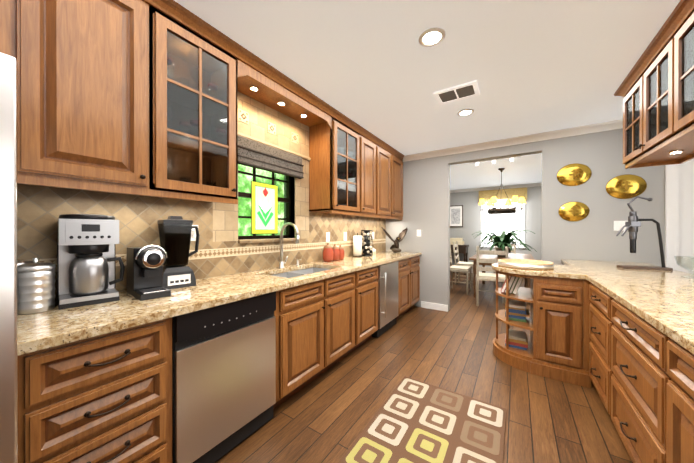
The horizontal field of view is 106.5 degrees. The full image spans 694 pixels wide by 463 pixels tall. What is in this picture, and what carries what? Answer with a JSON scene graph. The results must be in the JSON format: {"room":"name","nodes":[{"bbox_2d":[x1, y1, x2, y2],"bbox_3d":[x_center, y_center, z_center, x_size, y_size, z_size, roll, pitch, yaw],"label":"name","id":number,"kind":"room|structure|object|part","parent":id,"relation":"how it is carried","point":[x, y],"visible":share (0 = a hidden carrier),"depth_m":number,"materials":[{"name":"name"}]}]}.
{"room":"kitchen","nodes":[
{"label":"kitchen","id":0,"kind":"room"},
{"bbox_2d":[118,175,381,291],"bbox_3d":[-0.137,-0.013,3.577,0.160,2.560,12.200,0,0,33],"label":"wall","id":1,"kind":"structure","parent":0,"point":[292,207],"depth_m":2.80,"materials":[{"name":"grey paint"}]},
{"bbox_2d":[0,0,9,55],"bbox_3d":[-1.596,-0.906,0.603,0.630,0.758,0.948,0,0,33],"label":"upper cabinet","id":2,"kind":"object","parent":1,"relation":"attached to","point":[4,26],"depth_m":0.83,"materials":[{"name":"brown wood"}]},
{"bbox_2d":[10,0,161,195],"bbox_3d":[-1.315,-0.758,1.296,0.340,1.060,0.505,0,0,33],"label":"upper cabinet","id":3,"kind":"object","parent":1,"relation":"attached to","point":[135,97],"depth_m":1.19,"materials":[{"name":"brown wood"}]},
{"bbox_2d":[17,91,385,300],"bbox_3d":[-0.486,-0.419,2.954,0.137,1.545,4.197,0,0,33],"label":"backsplash","id":4,"kind":"structure","parent":1,"relation":"attached to","point":[223,250],"depth_m":2.05,"materials":[{"name":"tile"}]},
{"bbox_2d":[191,225,197,240],"bbox_3d":[-1.125,0.011,1.893,0.008,0.116,0.072,0,0,33],"label":"outlet","id":5,"kind":"object","parent":4,"relation":"attached to","point":[193,234],"visible":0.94,"depth_m":1.89,"materials":[{"name":"white plastic"}]},
{"bbox_2d":[326,232,329,241],"bbox_3d":[-0.237,0.068,3.248,0.008,0.116,0.072,0,0,33],"label":"outlet","id":6,"kind":"object","parent":4,"relation":"attached to","point":[327,236],"visible":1,"depth_m":3.23,"materials":[{"name":"white plastic"}]},
{"bbox_2d":[238,164,290,238],"bbox_3d":[-0.804,-0.331,2.531,0.069,0.800,0.680,0,0,33],"label":"kitchen window","id":7,"kind":"structure","parent":1,"relation":"in","point":[287,200],"depth_m":2.51,"materials":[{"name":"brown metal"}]},
{"bbox_3d":[-0.787,-0.348,2.499,0.007,0.745,0.315,0,0,33],"label":"hanging stained glass","id":8,"kind":"part","parent":7,"relation":"part of","materials":[{"name":"glass"}]},
{"bbox_2d":[237,135,303,178],"bbox_3d":[-0.706,-0.687,2.484,0.057,0.227,0.784,0,0,33],"label":"shade","id":9,"kind":"object","parent":1,"relation":"attached to","point":[253,154],"visible":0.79,"depth_m":2.40,"materials":[{"name":"fabric"}]},
{"bbox_2d":[334,128,377,215],"bbox_3d":[0.144,-0.762,3.523,0.340,1.060,0.480,0,0,33],"label":"upper cabinet","id":10,"kind":"object","parent":1,"relation":"attached to","point":[355,151],"depth_m":3.18,"materials":[{"name":"brown wood"}]},
{"bbox_2d":[370,140,403,219],"bbox_3d":[0.559,-0.764,4.157,0.340,1.060,1.035,0,0,33],"label":"upper cabinet","id":11,"kind":"object","parent":1,"relation":"attached to","point":[390,164],"depth_m":4.00,"materials":[{"name":"brown wood"}]},
{"bbox_2d":[215,271,632,462],"bbox_3d":[2.565,1.301,1.810,6.900,0.060,12.200,0,0,33],"label":"floor","id":12,"kind":"structure","parent":0,"point":[327,416],"depth_m":2.01,"materials":[{"name":"brown wood"}]},
{"bbox_2d":[0,53,17,462],"bbox_3d":[-1.498,0.389,0.552,0.857,1.770,0.926,0,0,33],"label":"refrigerator","id":13,"kind":"object","parent":12,"relation":"on","point":[8,283],"visible":1,"depth_m":0.73,"materials":[{"name":"grey"}]},
{"bbox_2d":[17,317,172,462],"bbox_3d":[-1.208,0.836,1.205,0.639,0.872,0.465,0,0,33],"label":"base cabinet","id":14,"kind":"object","parent":12,"relation":"on","point":[105,398],"depth_m":1.01,"materials":[{"name":"brown wood"}]},
{"bbox_2d":[172,292,275,462],"bbox_3d":[-0.902,0.837,1.653,0.630,0.868,0.610,0,0,33],"label":"dishwasher","id":15,"kind":"object","parent":12,"relation":"on","point":[223,379],"visible":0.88,"depth_m":1.42,"materials":[{"name":"silver metal"}]},
{"bbox_2d":[273,288,356,409],"bbox_3d":[-0.451,0.960,2.362,0.639,0.620,1.000,0,0,33],"label":"base cabinet","id":16,"kind":"object","parent":12,"relation":"on","point":[316,328],"depth_m":2.04,"materials":[{"name":"brown wood"}]},
{"bbox_2d":[305,266,377,347],"bbox_3d":[-0.032,0.832,3.001,0.639,0.872,0.528,0,0,33],"label":"base cabinet","id":17,"kind":"object","parent":12,"relation":"on","point":[363,284],"depth_m":2.72,"materials":[{"name":"brown wood"}]},
{"bbox_2d":[372,261,397,337],"bbox_3d":[0.305,0.833,3.445,0.686,0.868,0.572,0,0,33],"label":"beverage cooler","id":18,"kind":"object","parent":12,"relation":"on","point":[387,279],"visible":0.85,"depth_m":3.22,"materials":[{"name":"silver metal"}]},
{"bbox_2d":[396,256,419,318],"bbox_3d":[0.696,0.830,4.113,0.639,0.872,0.963,0,0,33],"label":"base cabinet","id":19,"kind":"object","parent":12,"relation":"on","point":[408,269],"depth_m":3.88,"materials":[{"name":"brown wood"}]},
{"bbox_2d":[17,251,421,355],"bbox_3d":[-0.175,0.374,2.754,0.652,0.040,4.193,0,0,33],"label":"countertop","id":20,"kind":"structure","parent":19,"relation":"on","point":[55,326],"depth_m":1.28,"materials":[{"name":"stone"}]},
{"bbox_2d":[17,260,32,265],"bbox_3d":[-1.517,0.246,1.192,0.106,0.222,0.104,0,0,33],"label":"glass canister","id":21,"kind":"object","parent":20,"relation":"on","point":[19,262],"visible":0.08,"depth_m":1.18,"materials":[{"name":"glass"}]},
{"bbox_2d":[17,258,55,314],"bbox_3d":[-1.400,0.237,1.165,0.120,0.239,0.120,0,0,33],"label":"steel canister","id":22,"kind":"object","parent":20,"relation":"on","point":[35,286],"visible":0.83,"depth_m":1.13,"materials":[{"name":"silver metal"}]},
{"bbox_2d":[57,214,124,309],"bbox_3d":[-1.319,0.135,1.344,0.236,0.443,0.244,0,0,41],"label":"coffee maker","id":23,"kind":"object","parent":20,"relation":"on","point":[87,258],"visible":1,"depth_m":1.27,"materials":[{"name":"silver plastic"}]},
{"bbox_2d":[127,245,170,300],"bbox_3d":[-1.148,0.215,1.487,0.342,0.282,0.145,0,0,39],"label":"espresso machine","id":24,"kind":"object","parent":20,"relation":"on","point":[145,272],"visible":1,"depth_m":1.43,"materials":[{"name":"black plastic"}]},
{"bbox_2d":[157,216,199,288],"bbox_3d":[-1.106,0.127,1.713,0.193,0.457,0.241,0,0,43],"label":"blender","id":25,"kind":"object","parent":20,"relation":"on","point":[175,235],"visible":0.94,"depth_m":1.65,"materials":[{"name":"black plastic"}]},
{"bbox_2d":[279,222,300,267],"bbox_3d":[-0.495,0.132,2.557,0.258,0.444,0.266,0,0,33],"label":"faucet","id":26,"kind":"object","parent":20,"relation":"on","point":[282,262],"visible":1,"depth_m":2.51,"materials":[{"name":"silver metal"}]},
{"bbox_2d":[271,267,329,277],"bbox_3d":[-0.406,0.491,2.409,0.436,0.192,0.786,0,0,33],"label":"sink","id":27,"kind":"object","parent":20,"relation":"in","point":[299,272],"visible":0.04,"depth_m":2.64,"materials":[{"name":"silver metal"}]},
{"bbox_2d":[322,243,333,261],"bbox_3d":[-0.224,0.243,3.061,0.132,0.220,0.130,0,0,33],"label":"ceramic jar","id":28,"kind":"object","parent":20,"relation":"on","point":[328,253],"visible":1,"depth_m":3.01,"materials":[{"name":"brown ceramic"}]},
{"bbox_2d":[332,244,339,260],"bbox_3d":[-0.150,0.252,3.174,0.120,0.200,0.118,0,0,33],"label":"ceramic jar","id":29,"kind":"object","parent":20,"relation":"on","point":[335,248],"visible":0.77,"depth_m":3.13,"materials":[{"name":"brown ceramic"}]},
{"bbox_2d":[339,245,344,259],"bbox_3d":[-0.084,0.262,3.274,0.108,0.180,0.106,0,0,33],"label":"ceramic jar","id":30,"kind":"object","parent":20,"relation":"on","point":[342,252],"visible":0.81,"depth_m":3.23,"materials":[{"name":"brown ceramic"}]},
{"bbox_2d":[352,233,362,256],"bbox_3d":[0.148,0.186,3.666,0.150,0.330,0.148,0,0,33],"label":"paper towel","id":31,"kind":"object","parent":20,"relation":"on","point":[357,245],"visible":1,"depth_m":3.61,"materials":[{"name":"white paper"}]},
{"bbox_2d":[361,230,372,255],"bbox_3d":[0.291,0.165,3.811,0.172,0.372,0.172,0,0,33],"label":"carousel","id":32,"kind":"object","parent":20,"relation":"on","point":[366,242],"visible":0.98,"depth_m":3.76,"materials":[{"name":"black plastic"}]},
{"bbox_2d":[381,227,407,252],"bbox_3d":[0.804,0.137,4.338,0.312,0.423,0.419,0,0,33],"label":"eagle sculpture","id":33,"kind":"object","parent":20,"relation":"on","point":[396,241],"visible":1,"depth_m":4.28,"materials":[{"name":"brown metal"}]},
{"bbox_2d":[338,376,505,462],"bbox_3d":[0.313,1.264,1.277,0.755,0.013,1.840,0,0,33],"label":"rug","id":34,"kind":"object","parent":12,"relation":"on","point":[413,421],"visible":0.96,"depth_m":1.64,"materials":[{"name":"brown fabric"}]},
{"bbox_2d":[450,244,468,274],"bbox_3d":[3.277,0.828,7.905,0.750,0.860,0.460,0,0,33],"label":"sideboard","id":35,"kind":"object","parent":12,"relation":"on","point":[463,249],"visible":0.31,"depth_m":7.62,"materials":[{"name":"brown wood"}]},
{"bbox_2d":[450,238,463,244],"bbox_3d":[3.337,0.297,7.877,0.380,0.199,0.300,0,0,33],"label":"storage boxes","id":36,"kind":"object","parent":35,"relation":"on","point":[459,240],"visible":0.81,"depth_m":7.76,"materials":[{"name":"beige"}]},
{"bbox_2d":[450,245,471,294],"bbox_3d":[2.348,0.752,5.478,0.473,1.021,0.468,0,0,33],"label":"dining chair","id":37,"kind":"object","parent":12,"relation":"on","point":[467,270],"visible":0.73,"depth_m":5.38,"materials":[{"name":"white wood"}]},
{"bbox_2d":[453,241,473,284],"bbox_3d":[2.814,0.751,6.189,0.473,1.021,0.468,0,0,33],"label":"dining chair","id":38,"kind":"object","parent":12,"relation":"on","point":[461,263],"visible":0.62,"depth_m":6.10,"materials":[{"name":"white wood"}]},
{"bbox_2d":[476,246,507,308],"bbox_3d":[2.481,0.754,4.467,0.468,1.021,0.472,0,0,25],"label":"dining chair","id":39,"kind":"object","parent":12,"relation":"on","point":[488,277],"visible":0.58,"depth_m":4.35,"materials":[{"name":"white wood"}]},
{"bbox_2d":[469,253,534,303],"bbox_3d":[3.230,0.885,5.378,1.040,0.755,1.700,0,0,33],"label":"dining table","id":40,"kind":"object","parent":12,"relation":"on","point":[518,256],"visible":0.44,"depth_m":4.99,"materials":[{"name":"white wood"}]},
{"bbox_2d":[472,229,536,256],"bbox_3d":[3.188,0.230,5.295,1.143,0.556,1.089,0,0,33],"label":"fern plant","id":41,"kind":"object","parent":40,"relation":"on","point":[503,240],"visible":0.98,"depth_m":5.22,"materials":[{"name":"green plant"}]},
{"bbox_2d":[493,241,515,282],"bbox_3d":[3.872,0.750,6.359,0.468,1.021,0.473,0,0,33],"label":"dining chair","id":42,"kind":"object","parent":12,"relation":"on","point":[514,246],"visible":0.15,"depth_m":6.41,"materials":[{"name":"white wood"}]},
{"bbox_2d":[529,275,580,385],"bbox_3d":[2.013,0.833,2.480,0.400,0.872,0.664,0,0,33],"label":"base cabinet","id":43,"kind":"object","parent":12,"relation":"on","point":[555,303],"depth_m":2.23,"materials":[{"name":"brown wood"}]},
{"bbox_2d":[501,276,529,349],"bbox_3d":[1.714,0.790,2.643,0.240,0.700,0.262,0,0,33],"label":"books","id":44,"kind":"object","parent":43,"relation":"in","point":[518,311],"visible":0.73,"depth_m":2.55,"materials":[{"name":"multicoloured paper"}]},
{"bbox_2d":[564,264,584,386],"bbox_3d":[2.610,0.833,2.530,0.675,0.872,1.514,0,0,33],"label":"base cabinet","id":45,"kind":"object","parent":12,"relation":"on","point":[582,281],"depth_m":2.14,"materials":[{"name":"brown wood"}]},
{"bbox_2d":[492,263,583,279],"bbox_3d":[1.848,0.374,2.601,0.690,0.040,0.708,0,0,33],"label":"countertop","id":46,"kind":"structure","parent":45,"relation":"on","point":[559,271],"depth_m":2.33,"materials":[{"name":"stone"}]},
{"bbox_2d":[498,259,553,269],"bbox_3d":[1.780,0.326,2.597,0.465,0.056,0.465,0,0,33],"label":"tray","id":47,"kind":"object","parent":46,"relation":"on","point":[527,264],"visible":0.98,"depth_m":2.49,"materials":[{"name":"beige wood"}]},
{"bbox_2d":[561,259,693,354],"bbox_3d":[1.565,0.378,0.841,0.754,0.040,5.486,0,0,33],"label":"countertop","id":48,"kind":"structure","parent":45,"relation":"on","point":[662,301],"depth_m":1.54,"materials":[{"name":"stone"}]},
{"bbox_2d":[616,196,672,270],"bbox_3d":[2.808,0.007,2.460,0.350,0.693,0.110,0,0,21],"label":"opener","id":49,"kind":"object","parent":48,"relation":"on","point":[632,224],"visible":1,"depth_m":2.46,"materials":[{"name":"black"}]},
{"bbox_2d":[675,256,693,277],"bbox_3d":[2.650,0.275,1.991,0.170,0.160,0.167,0,0,33],"label":"glass","id":50,"kind":"object","parent":48,"relation":"on","point":[684,266],"visible":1,"depth_m":2.00,"materials":[{"name":"clear glass"}]},
{"bbox_2d":[585,280,604,405],"bbox_3d":[2.054,0.835,1.660,0.653,0.872,0.550,0,0,33],"label":"base cabinet","id":51,"kind":"object","parent":12,"relation":"on","point":[594,297],"depth_m":1.91,"materials":[{"name":"brown wood"}]},
{"bbox_2d":[605,293,656,462],"bbox_3d":[1.709,0.836,1.133,0.653,0.872,0.710,0,0,33],"label":"base cabinet","id":52,"kind":"object","parent":12,"relation":"on","point":[637,370],"depth_m":1.31,"materials":[{"name":"brown wood"}]},
{"bbox_2d":[657,329,693,462],"bbox_3d":[1.322,0.838,0.543,0.653,0.872,0.700,0,0,33],"label":"base cabinet","id":53,"kind":"object","parent":12,"relation":"on","point":[675,364],"depth_m":0.96,"materials":[{"name":"brown wood"}]},
{"bbox_2d":[174,0,679,189],"bbox_3d":[2.565,-1.339,1.804,6.900,0.100,12.200,0,0,33],"label":"ceiling","id":54,"kind":"structure","parent":0,"point":[376,68],"depth_m":1.94,"materials":[{"name":"white paint"}]},
{"bbox_2d":[419,27,445,46],"bbox_3d":[0.563,-1.284,1.718,0.170,0.009,0.170,0,0,33],"label":"recessed light","id":55,"kind":"object","parent":54,"relation":"in","point":[434,36],"visible":1,"depth_m":1.71,"materials":[{"name":"white"}]},
{"bbox_2d":[433,80,479,104],"bbox_3d":[1.020,-1.280,2.410,0.360,0.018,0.250,0,0,33],"label":"ceiling vent","id":56,"kind":"object","parent":54,"relation":"in","point":[459,92],"visible":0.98,"depth_m":2.39,"materials":[{"name":"white metal"}]},
{"bbox_2d":[457,109,473,115],"bbox_3d":[1.284,-1.286,2.805,0.170,0.009,0.170,0,0,33],"label":"recessed light","id":57,"kind":"object","parent":54,"relation":"in","point":[465,112],"visible":1,"depth_m":2.80,"materials":[{"name":"white"}]},
{"bbox_2d":[469,156,520,166],"bbox_3d":[2.628,-1.245,4.638,0.800,0.099,0.057,0,0,33],"label":"track","id":58,"kind":"object","parent":54,"relation":"attached to","point":[495,160],"visible":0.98,"depth_m":4.62,"materials":[{"name":"white metal"}]},
{"bbox_2d":[478,168,525,214],"bbox_3d":[3.186,-0.824,5.344,0.846,0.944,0.823,0,0,33],"label":"chandelier","id":59,"kind":"object","parent":54,"relation":"hanging from","point":[508,202],"visible":1,"depth_m":5.21,"materials":[{"name":"grey metal"}]},
{"bbox_2d":[618,28,693,167],"bbox_3d":[2.402,-0.944,1.876,0.351,0.690,0.940,0,0,33],"label":"upper cabinet","id":60,"kind":"object","parent":54,"relation":"hanging from","point":[655,89],"depth_m":1.94,"materials":[{"name":"brown wood"}]},
{"bbox_2d":[666,0,693,139],"bbox_3d":[1.903,-0.943,1.115,0.351,0.690,0.960,0,0,33],"label":"upper cabinet","id":61,"kind":"object","parent":54,"relation":"hanging from","point":[680,30],"depth_m":1.54,"materials":[{"name":"brown wood"}]},
{"bbox_2d":[450,186,541,266],"bbox_3d":[5.877,-0.020,6.589,6.600,2.560,0.150,0,0,33],"label":"wall","id":62,"kind":"structure","parent":0,"point":[469,201],"depth_m":7.77,"materials":[{"name":"grey paint"}]},
{"bbox_2d":[450,205,462,226],"bbox_3d":[3.401,-0.478,8.100,0.420,0.670,0.032,0,0,33],"label":"picture frame","id":63,"kind":"object","parent":62,"relation":"attached to","point":[456,215],"visible":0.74,"depth_m":8.07,"materials":[{"name":"white paper"}]},
{"bbox_2d":[450,182,541,192],"bbox_3d":[5.752,-1.257,6.532,6.450,0.085,0.078,0,0,33],"label":"crown molding","id":64,"kind":"structure","parent":62,"relation":"attached to","point":[530,184],"depth_m":7.47,"materials":[{"name":"white wood"}]},
{"bbox_2d":[480,199,525,247],"bbox_3d":[4.461,-0.269,7.456,1.120,1.465,0.130,0,0,33],"label":"dining room window","id":65,"kind":"structure","parent":62,"relation":"in","point":[521,221],"depth_m":7.43,"materials":[{"name":"white"}]},
{"bbox_2d":[479,187,526,201],"bbox_3d":[4.416,-1.021,7.386,1.180,0.360,0.065,0,0,33],"label":"valance","id":66,"kind":"object","parent":65,"relation":"attached to","point":[486,195],"visible":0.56,"depth_m":7.34,"materials":[{"name":"yellow fabric"}]},
{"bbox_2d":[386,128,664,310],"bbox_3d":[3.490,-0.012,2.944,6.600,2.560,0.140,0,0,33],"label":"wall","id":67,"kind":"structure","parent":0,"point":[426,205],"depth_m":3.35,"materials":[{"name":"grey paint"}]},
{"bbox_2d":[421,301,447,311],"bbox_3d":[1.417,1.216,4.210,0.427,0.100,0.018,0,0,33],"label":"baseboard","id":68,"kind":"structure","parent":67,"relation":"attached to","point":[436,306],"depth_m":4.20,"materials":[{"name":"white"}]},
{"bbox_2d":[403,119,622,161],"bbox_3d":[3.509,-1.249,2.798,6.110,0.085,0.078,0,0,33],"label":"crown molding","id":69,"kind":"structure","parent":67,"relation":"attached to","point":[588,129],"depth_m":3.52,"materials":[{"name":"white wood"}]},
{"bbox_2d":[558,202,589,220],"bbox_3d":[2.849,-0.252,3.254,0.300,0.250,0.042,0,0,33],"label":"plaque","id":70,"kind":"object","parent":67,"relation":"attached to","point":[573,211],"visible":1,"depth_m":3.25,"materials":[{"name":"gold metal"}]},
{"bbox_2d":[557,163,591,185],"bbox_3d":[2.849,-0.715,3.253,0.336,0.284,0.042,0,0,33],"label":"plaque","id":71,"kind":"object","parent":67,"relation":"attached to","point":[575,174],"visible":1,"depth_m":3.25,"materials":[{"name":"gold metal"}]},
{"bbox_2d":[614,221,627,230],"bbox_3d":[3.208,-0.068,3.038,0.115,0.116,0.011,0,0,33],"label":"outlet","id":72,"kind":"object","parent":67,"relation":"attached to","point":[618,225],"visible":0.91,"depth_m":3.04,"materials":[{"name":"white plastic"}]},
{"bbox_2d":[606,174,646,198],"bbox_3d":[3.234,-0.522,3.001,0.336,0.284,0.042,0,0,33],"label":"plaque","id":73,"kind":"object","parent":67,"relation":"attached to","point":[626,186],"visible":1,"depth_m":3.00,"materials":[{"name":"gold metal"}]},
{"bbox_2d":[665,159,693,273],"bbox_3d":[3.928,0.164,2.556,1.040,2.210,0.030,0,0,33],"label":"door frame","id":74,"kind":"structure","parent":67,"relation":"attached to","point":[679,209],"depth_m":2.78,"materials":[{"name":"white"}]},
{"label":"outside","id":75,"kind":"structure","parent":0,"visible":0},
{"bbox_2d":[238,164,283,235],"bbox_3d":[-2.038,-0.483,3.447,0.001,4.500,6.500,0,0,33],"label":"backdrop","id":76,"kind":"structure","parent":75,"point":[246,208],"depth_m":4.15,"materials":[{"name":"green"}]},
{"bbox_2d":[486,201,518,242],"bbox_3d":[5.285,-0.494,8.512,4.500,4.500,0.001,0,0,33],"label":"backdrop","id":77,"kind":"structure","parent":75,"point":[503,225],"depth_m":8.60,"materials":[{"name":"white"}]}
]}

